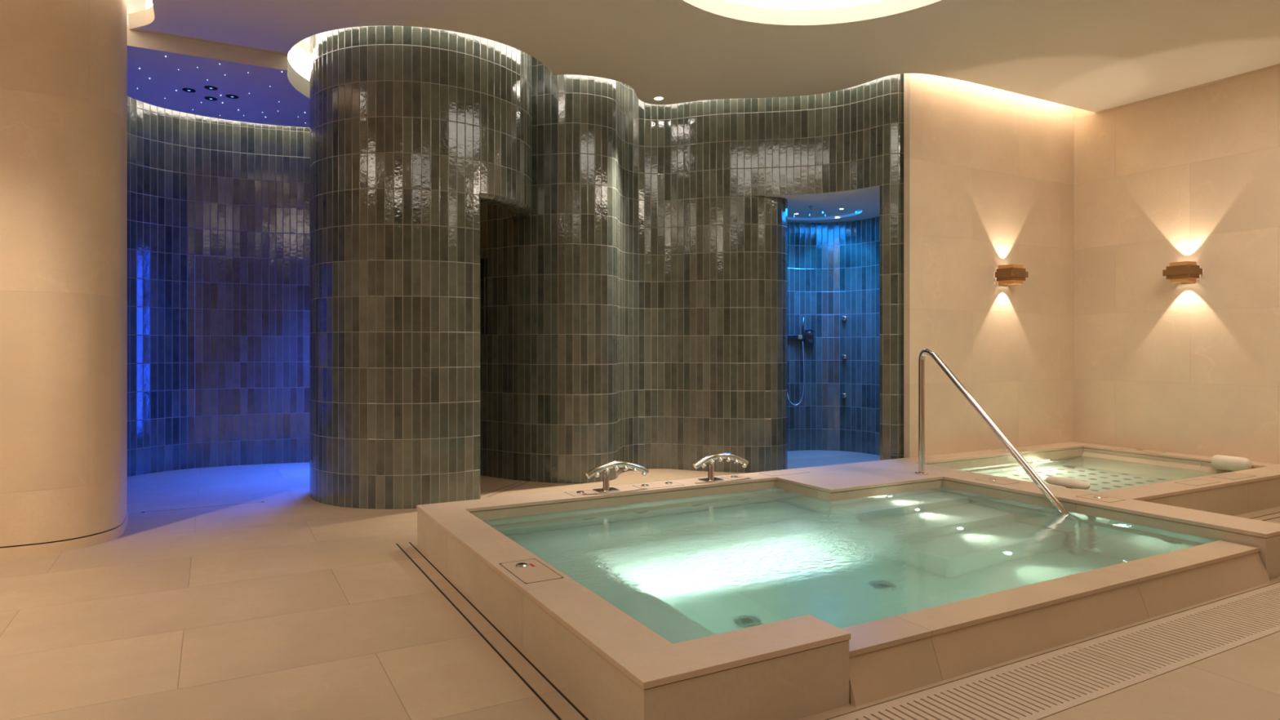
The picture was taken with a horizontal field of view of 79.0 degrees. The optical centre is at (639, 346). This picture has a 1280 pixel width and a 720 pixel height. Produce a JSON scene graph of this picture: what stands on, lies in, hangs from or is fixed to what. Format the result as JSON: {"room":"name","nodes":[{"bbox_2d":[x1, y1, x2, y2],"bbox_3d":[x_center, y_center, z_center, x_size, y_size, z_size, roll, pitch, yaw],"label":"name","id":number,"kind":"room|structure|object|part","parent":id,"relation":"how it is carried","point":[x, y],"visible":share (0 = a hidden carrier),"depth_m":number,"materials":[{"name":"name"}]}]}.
{"room":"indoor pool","nodes":[
{"label":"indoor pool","id":0,"kind":"room"},
{"bbox_2d":[0,0,127,546],"bbox_3d":[-5.102,-0.681,3.607,4.530,3.438,0.985,0,0,-29],"label":"wall","id":1,"kind":"structure","parent":0,"point":[64,63],"depth_m":4.16,"materials":[{"name":"paint"}]},
{"bbox_2d":[0,524,119,547],"bbox_3d":[-5.102,1.042,3.607,4.514,0.035,0.969,0,0,-29],"label":"trim","id":2,"kind":"structure","parent":1,"relation":"attached to","point":[119,525],"depth_m":4.16,"materials":[{"name":"black"}]},
{"bbox_2d":[0,513,128,559],"bbox_3d":[-5.102,1.073,3.607,4.538,0.054,0.993,0,0,-29],"label":"baseboard","id":3,"kind":"structure","parent":1,"relation":"attached to","point":[67,545],"depth_m":4.17,"materials":[{"name":"stone"}]},
{"bbox_2d":[127,96,309,476],"bbox_3d":[-3.717,-0.650,6.455,1.231,3.500,3.122,0,0,29],"label":"wall","id":4,"kind":"structure","parent":0,"point":[218,209],"depth_m":7.11,"materials":[{"name":"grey tile"}]},
{"bbox_2d":[127,24,309,127],"bbox_3d":[-3.147,-2.080,6.248,2.400,0.140,1.603,0,0,-29],"label":"ceiling","id":5,"kind":"structure","parent":0,"point":[241,72],"depth_m":5.88,"materials":[{"name":"paint"}]},
{"bbox_2d":[182,88,195,92],"bbox_3d":[-3.531,-2.016,6.082,0.092,0.024,0.092,0,0,-29],"label":"recessed light","id":6,"kind":"object","parent":5,"relation":"in","point":[188,90],"visible":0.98,"depth_m":6.07,"materials":[{"name":"black metal"}]},
{"bbox_2d":[204,96,217,100],"bbox_3d":[-3.473,-2.016,6.287,0.092,0.024,0.092,0,0,-29],"label":"recessed light","id":7,"kind":"object","parent":5,"relation":"in","point":[209,98],"visible":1,"depth_m":6.27,"materials":[{"name":"black metal"}]},
{"bbox_2d":[204,85,217,90],"bbox_3d":[-3.329,-2.016,6.028,0.092,0.024,0.092,0,0,-29],"label":"recessed light","id":8,"kind":"object","parent":5,"relation":"in","point":[209,87],"visible":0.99,"depth_m":6.01,"materials":[{"name":"black metal"}]},
{"bbox_2d":[226,94,238,98],"bbox_3d":[-3.274,-2.016,6.236,0.092,0.024,0.092,0,0,-29],"label":"recessed light","id":9,"kind":"object","parent":5,"relation":"in","point":[232,96],"visible":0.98,"depth_m":6.23,"materials":[{"name":"black"}]},
{"bbox_2d":[287,51,309,80],"bbox_3d":[-2.533,-2.204,6.343,0.265,0.100,1.364,0,0,14],"label":"light strip","id":10,"kind":"object","parent":5,"relation":"attached to","point":[299,67],"visible":0.29,"depth_m":6.12,"materials":[{"name":"white plastic"}]},
{"bbox_2d":[127,0,309,79],"bbox_3d":[-0.327,-2.430,2.673,12.400,0.060,13.400,0,0,-29],"label":"ceiling","id":11,"kind":"structure","parent":0,"point":[300,51],"depth_m":6.19,"materials":[{"name":"white paint"}]},
{"bbox_2d":[309,25,532,509],"bbox_3d":[-1.679,-0.650,6.071,1.661,3.500,1.600,0,0,-29],"label":"wall","id":12,"kind":"structure","parent":0,"point":[411,129],"depth_m":5.33,"materials":[{"name":"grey tile"}]},
{"bbox_2d":[0,449,1279,719],"bbox_3d":[-0.244,1.130,2.833,12.300,0.060,13.200,0,0,-29],"label":"floor","id":13,"kind":"structure","parent":0,"point":[290,605],"depth_m":2.98,"materials":[{"name":"tile"}]},
{"bbox_2d":[141,501,264,512],"bbox_3d":[-2.985,1.105,5.329,0.734,0.011,0.024,0,0,-29],"label":"drain","id":14,"kind":"object","parent":13,"relation":"on","point":[261,501],"visible":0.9,"depth_m":5.33,"materials":[{"name":"black"}]},
{"bbox_2d":[395,542,588,719],"bbox_3d":[-0.544,1.115,2.924,0.078,0.031,3.250,0,0,-29],"label":"drain","id":15,"kind":"object","parent":13,"relation":"in","point":[561,704],"visible":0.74,"depth_m":2.86,"materials":[{"name":"stone"}]},
{"bbox_2d":[480,481,528,497],"bbox_3d":[-1.044,1.109,6.008,0.074,0.021,0.660,0,0,19],"label":"drain","id":16,"kind":"object","parent":13,"relation":"in","point":[519,483],"visible":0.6,"depth_m":5.98,"materials":[{"name":"stone"}]},
{"bbox_2d":[416,458,1279,719],"bbox_3d":[0.999,1.390,4.052,3.677,1.020,2.616,0,0,-29],"label":"surround","id":17,"kind":"object","parent":13,"relation":"in","point":[616,667],"visible":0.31,"depth_m":2.81,"materials":[{"name":"stone"}]},
{"bbox_2d":[498,558,564,583],"bbox_3d":[-0.430,0.875,3.052,0.155,0.010,0.305,0,0,-29],"label":"access cover","id":18,"kind":"object","parent":17,"relation":"on","point":[529,571],"visible":1,"depth_m":3.04,"materials":[{"name":"brown stone"}]},
{"bbox_2d":[564,489,596,496],"bbox_3d":[-0.356,0.875,4.667,0.155,0.010,0.145,0,0,-29],"label":"access cover","id":19,"kind":"object","parent":17,"relation":"on","point":[584,492],"visible":1,"depth_m":4.65,"materials":[{"name":"brown"}]},
{"bbox_2d":[586,461,648,493],"bbox_3d":[-0.141,0.791,4.785,0.419,0.178,0.104,0,0,-29],"label":"spout","id":20,"kind":"object","parent":17,"relation":"on","point":[605,468],"visible":1,"depth_m":4.74,"materials":[{"name":"silver metal"}]},
{"bbox_3d":[-0.207,0.818,4.749,0.042,0.115,0.042,0,0,-29],"label":"post","id":21,"kind":"part","parent":20,"relation":"part of","materials":[{"name":"silver metal"}]},
{"bbox_3d":[-0.207,0.876,4.749,0.140,0.007,0.104,0,0,-29],"label":"plate","id":22,"kind":"part","parent":20,"relation":"part of","materials":[{"name":"silver metal"}]},
{"bbox_3d":[-0.136,0.752,4.776,0.419,0.100,0.039,0,0,-26],"label":"arm","id":23,"kind":"part","parent":20,"relation":"part of","materials":[{"name":"silver metal"}]},
{"bbox_2d":[633,481,683,488],"bbox_3d":[0.117,0.875,4.927,0.300,0.010,0.145,0,0,-29],"label":"access cover","id":24,"kind":"object","parent":17,"relation":"on","point":[666,484],"visible":1,"depth_m":4.93,"materials":[{"name":"brown"}]},
{"bbox_2d":[693,452,748,482],"bbox_3d":[0.534,0.791,5.156,0.419,0.178,0.104,0,0,-29],"label":"spout","id":25,"kind":"object","parent":17,"relation":"on","point":[710,459],"visible":1,"depth_m":5.11,"materials":[{"name":"silver metal"}]},
{"bbox_3d":[0.468,0.818,5.120,0.042,0.115,0.042,0,0,-29],"label":"post","id":26,"kind":"part","parent":25,"relation":"part of","materials":[{"name":"silver metal"}]},
{"bbox_3d":[0.468,0.876,5.120,0.140,0.007,0.104,0,0,-29],"label":"plate","id":27,"kind":"part","parent":25,"relation":"part of","materials":[{"name":"silver metal"}]},
{"bbox_3d":[0.539,0.752,5.147,0.419,0.100,0.039,0,0,-26],"label":"arm","id":28,"kind":"part","parent":25,"relation":"part of","materials":[{"name":"silver metal"}]},
{"bbox_2d":[720,475,750,479],"bbox_3d":[0.641,0.875,5.215,0.150,0.010,0.145,0,0,-29],"label":"access cover","id":29,"kind":"object","parent":17,"relation":"on","point":[735,477],"visible":1,"depth_m":5.20,"materials":[{"name":"brown"}]},
{"bbox_2d":[759,469,808,475],"bbox_3d":[1.007,0.879,5.416,0.330,0.001,0.145,0,0,-29],"label":"access cover","id":30,"kind":"object","parent":17,"relation":"on","point":[793,471],"visible":1,"depth_m":5.40,"materials":[{"name":"brown"}]},
{"bbox_2d":[483,487,1217,644],"bbox_3d":[0.949,1.407,4.013,3.148,0.906,2.186,0,0,-29],"label":"water surface","id":31,"kind":"object","parent":17,"relation":"in","point":[685,569],"visible":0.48,"depth_m":3.59,"materials":[{"name":"teal liquid"}]},
{"bbox_2d":[915,348,1070,514],"bbox_3d":[2.208,0.905,4.878,0.097,1.787,1.216,0,0,-27],"label":"handrail","id":32,"kind":"object","parent":17,"relation":"on","point":[1020,459],"visible":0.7,"depth_m":5.07,"materials":[{"name":"silver metal"}]},
{"bbox_2d":[975,477,1018,484],"bbox_3d":[2.337,0.875,5.083,0.150,0.010,0.220,0,0,-29],"label":"access cover","id":33,"kind":"object","parent":17,"relation":"on","point":[988,479],"visible":1,"depth_m":5.07,"materials":[{"name":"brown"}]},
{"bbox_2d":[1075,493,1125,502],"bbox_3d":[2.672,0.875,4.508,0.155,0.010,0.200,0,0,-29],"label":"access cover","id":34,"kind":"object","parent":17,"relation":"on","point":[1091,496],"visible":1,"depth_m":4.50,"materials":[{"name":"brown"}]},
{"bbox_2d":[828,645,1157,719],"bbox_3d":[1.143,1.129,2.444,1.177,0.058,0.302,0,0,-29],"label":"drain grating","id":35,"kind":"object","parent":13,"relation":"in","point":[1038,687],"visible":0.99,"depth_m":2.47,"materials":[{"name":"stone"}]},
{"bbox_2d":[893,441,1279,515],"bbox_3d":[3.433,1.270,5.846,2.349,0.780,1.814,0,0,-29],"label":"plunge pool","id":36,"kind":"object","parent":13,"relation":"in","point":[1261,491],"visible":0.02,"depth_m":5.35,"materials":[{"name":"stone"}]},
{"bbox_2d":[991,448,1026,452],"bbox_3d":[3.133,0.875,6.593,0.280,0.010,0.140,0,0,-29],"label":"access cover","id":37,"kind":"object","parent":36,"relation":"on","point":[1000,450],"visible":0.7,"depth_m":6.59,"materials":[{"name":"brown"}]},
{"bbox_2d":[1045,475,1090,489],"bbox_3d":[2.690,0.867,4.889,0.058,0.072,0.290,0,0,-28],"label":"pillow","id":38,"kind":"object","parent":36,"relation":"on","point":[1057,481],"visible":0.97,"depth_m":4.87,"materials":[{"name":"beige plastic"}]},
{"bbox_2d":[957,455,1219,492],"bbox_3d":[3.351,1.295,5.806,2.141,0.650,1.386,0,0,-29],"label":"water surface","id":39,"kind":"object","parent":36,"relation":"in","point":[1102,474],"visible":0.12,"depth_m":6.00,"materials":[{"name":"liquid"}]},
{"bbox_2d":[1121,448,1164,453],"bbox_3d":[4.257,0.875,6.582,0.140,0.010,0.300,0,0,-29],"label":"access cover","id":40,"kind":"object","parent":36,"relation":"on","point":[1131,449],"visible":1,"depth_m":6.58,"materials":[{"name":"brown stone"}]},
{"bbox_3d":[4.155,1.242,6.247,0.300,0.615,1.380,0,0,-29],"label":"sloping backrest","id":41,"kind":"part","parent":36,"relation":"part of","materials":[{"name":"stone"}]},
{"bbox_2d":[1175,478,1219,485],"bbox_3d":[3.620,0.879,5.041,0.300,0.001,0.130,0,0,-29],"label":"access cover","id":42,"kind":"object","parent":36,"relation":"on","point":[1198,482],"visible":1,"depth_m":5.04,"materials":[{"name":"brown"}]},
{"bbox_2d":[1210,454,1252,471],"bbox_3d":[4.482,0.885,5.885,0.112,0.114,0.265,0,0,-27],"label":"pillow","id":43,"kind":"object","parent":36,"relation":"on","point":[1217,461],"visible":0.86,"depth_m":5.85,"materials":[{"name":"white fabric"}]},
{"bbox_2d":[1213,473,1254,479],"bbox_3d":[4.024,0.879,5.262,0.300,0.001,0.130,0,0,-29],"label":"access cover","id":44,"kind":"object","parent":36,"relation":"on","point":[1232,476],"visible":1,"depth_m":5.27,"materials":[{"name":"brown"}]},
{"bbox_2d":[1072,595,1279,675],"bbox_3d":[2.177,1.129,3.012,1.177,0.058,0.302,0,0,-29],"label":"drain grating","id":45,"kind":"object","parent":13,"relation":"in","point":[1165,645],"visible":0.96,"depth_m":2.96,"materials":[{"name":"stone"}]},
{"bbox_2d":[1235,582,1279,607],"bbox_3d":[3.211,1.129,3.580,1.177,0.058,0.302,0,0,-29],"label":"drain grating","id":46,"kind":"object","parent":13,"relation":"in","point":[1270,594],"visible":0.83,"depth_m":3.43,"materials":[{"name":"stone"}]},
{"bbox_2d":[1249,511,1279,520],"bbox_3d":[3.931,1.109,4.943,2.330,0.021,0.076,0,0,-29],"label":"drain","id":47,"kind":"object","parent":13,"relation":"in","point":[1275,515],"visible":0.11,"depth_m":5.01,"materials":[{"name":"stone"}]},
{"bbox_2d":[480,56,903,483],"bbox_3d":[-0.102,-0.650,6.758,4.745,3.500,1.099,0,0,5],"label":"wall","id":48,"kind":"structure","parent":0,"point":[637,313],"depth_m":6.64,"materials":[{"name":"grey tile"}]},
{"bbox_2d":[128,0,1279,112],"bbox_3d":[0.347,-2.172,1.446,12.000,0.104,10.200,0,0,-29],"label":"ceiling","id":49,"kind":"structure","parent":0,"point":[1092,55],"depth_m":5.28,"materials":[{"name":"paint"}]},
{"bbox_2d":[146,0,152,8],"bbox_3d":[-4.683,-2.278,3.187,4.762,0.100,0.980,0,0,-42],"label":"light strip","id":50,"kind":"object","parent":49,"relation":"attached to","point":[148,2],"visible":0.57,"depth_m":5.11,"materials":[{"name":"white plastic"}]},
{"bbox_2d":[653,96,664,100],"bbox_3d":[0.159,-2.126,6.621,0.097,0.024,0.097,0,0,-29],"label":"recessed light","id":51,"kind":"object","parent":49,"relation":"in","point":[655,98],"visible":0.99,"depth_m":6.62,"materials":[{"name":"white paint"}]},
{"bbox_2d":[724,0,884,9],"bbox_3d":[1.054,-2.241,4.094,2.202,0.026,2.202,0,0,-29],"label":"recessed light","id":52,"kind":"object","parent":49,"relation":"in","point":[775,4],"visible":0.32,"depth_m":5.04,"materials":[{"name":"white paint"}]},
{"bbox_2d":[765,185,879,222],"bbox_3d":[1.800,-1.341,7.378,1.475,0.047,1.758,0,0,25],"label":"ceiling","id":53,"kind":"structure","parent":0,"point":[868,199],"depth_m":7.08,"materials":[{"name":"white paint"}]},
{"bbox_2d":[787,204,861,217],"bbox_3d":[1.732,-1.353,7.648,0.900,0.022,0.900,0,0,-29],"label":"shower head","id":54,"kind":"object","parent":53,"relation":"attached to","point":[830,210],"depth_m":7.69,"materials":[{"name":"white paint"}]},
{"bbox_2d":[787,216,879,455],"bbox_3d":[1.909,-0.122,7.391,1.348,2.444,1.758,0,0,-29],"label":"wall","id":55,"kind":"structure","parent":0,"point":[833,268],"depth_m":8.20,"materials":[{"name":"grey tile"}]},
{"bbox_2d":[787,316,813,405],"bbox_3d":[1.689,0.153,8.174,0.301,0.927,0.087,0,0,-5],"label":"shower","id":56,"kind":"object","parent":55,"relation":"attached to","point":[808,336],"visible":0.92,"depth_m":8.16,"materials":[{"name":"grey metal"}]},
{"bbox_3d":[1.791,-0.095,8.217,0.090,0.180,0.020,0,0,-5],"label":"mixer plate","id":57,"kind":"part","parent":56,"relation":"part of","materials":[{"name":"grey metal"}]},
{"bbox_3d":[1.794,-0.135,8.186,0.048,0.048,0.042,0,0,-5],"label":"mixer knob","id":58,"kind":"part","parent":56,"relation":"part of","materials":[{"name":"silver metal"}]},
{"bbox_3d":[1.794,-0.060,8.186,0.048,0.048,0.042,0,0,-5],"label":"mixer knob","id":59,"kind":"part","parent":56,"relation":"part of","materials":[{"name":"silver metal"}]},
{"bbox_2d":[840,315,846,320],"bbox_3d":[2.130,-0.300,8.141,0.052,0.052,0.056,0,0,29],"label":"jet","id":60,"kind":"object","parent":55,"relation":"attached to","point":[842,317],"visible":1,"depth_m":8.12,"materials":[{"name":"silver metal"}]},
{"bbox_2d":[840,354,846,359],"bbox_3d":[2.130,0.105,8.141,0.052,0.052,0.056,0,0,29],"label":"jet","id":61,"kind":"object","parent":55,"relation":"attached to","point":[843,356],"visible":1,"depth_m":8.12,"materials":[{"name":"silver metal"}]},
{"bbox_2d":[840,392,846,397],"bbox_3d":[2.130,0.510,8.141,0.052,0.052,0.056,0,0,29],"label":"jet","id":62,"kind":"object","parent":55,"relation":"attached to","point":[843,394],"visible":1,"depth_m":8.12,"materials":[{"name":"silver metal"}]},
{"bbox_2d":[903,73,1073,457],"bbox_3d":[3.159,-0.650,6.767,2.347,3.500,0.060,0,0,-29],"label":"wall","id":63,"kind":"structure","parent":0,"point":[988,171],"depth_m":6.62,"materials":[{"name":"stone"}]},
{"bbox_2d":[994,264,1028,285],"bbox_3d":[3.177,-0.615,6.648,0.220,0.170,0.166,0,0,-29],"label":"wall sconce","id":64,"kind":"object","parent":63,"relation":"attached to","point":[1007,274],"visible":1,"depth_m":6.59,"materials":[{"name":"gold metal"}]},
{"bbox_2d":[1073,63,1279,464],"bbox_3d":[6.131,-0.650,3.585,0.200,3.500,8.380,0,0,-29],"label":"wall","id":65,"kind":"structure","parent":0,"point":[1190,174],"depth_m":6.41,"materials":[{"name":"stone"}]},
{"bbox_2d":[1162,261,1202,283],"bbox_3d":[4.418,-0.605,6.323,0.166,0.170,0.220,0,0,-29],"label":"wall sconce","id":66,"kind":"object","parent":65,"relation":"attached to","point":[1184,272],"visible":1,"depth_m":6.27,"materials":[{"name":"gold metal"}]}
]}

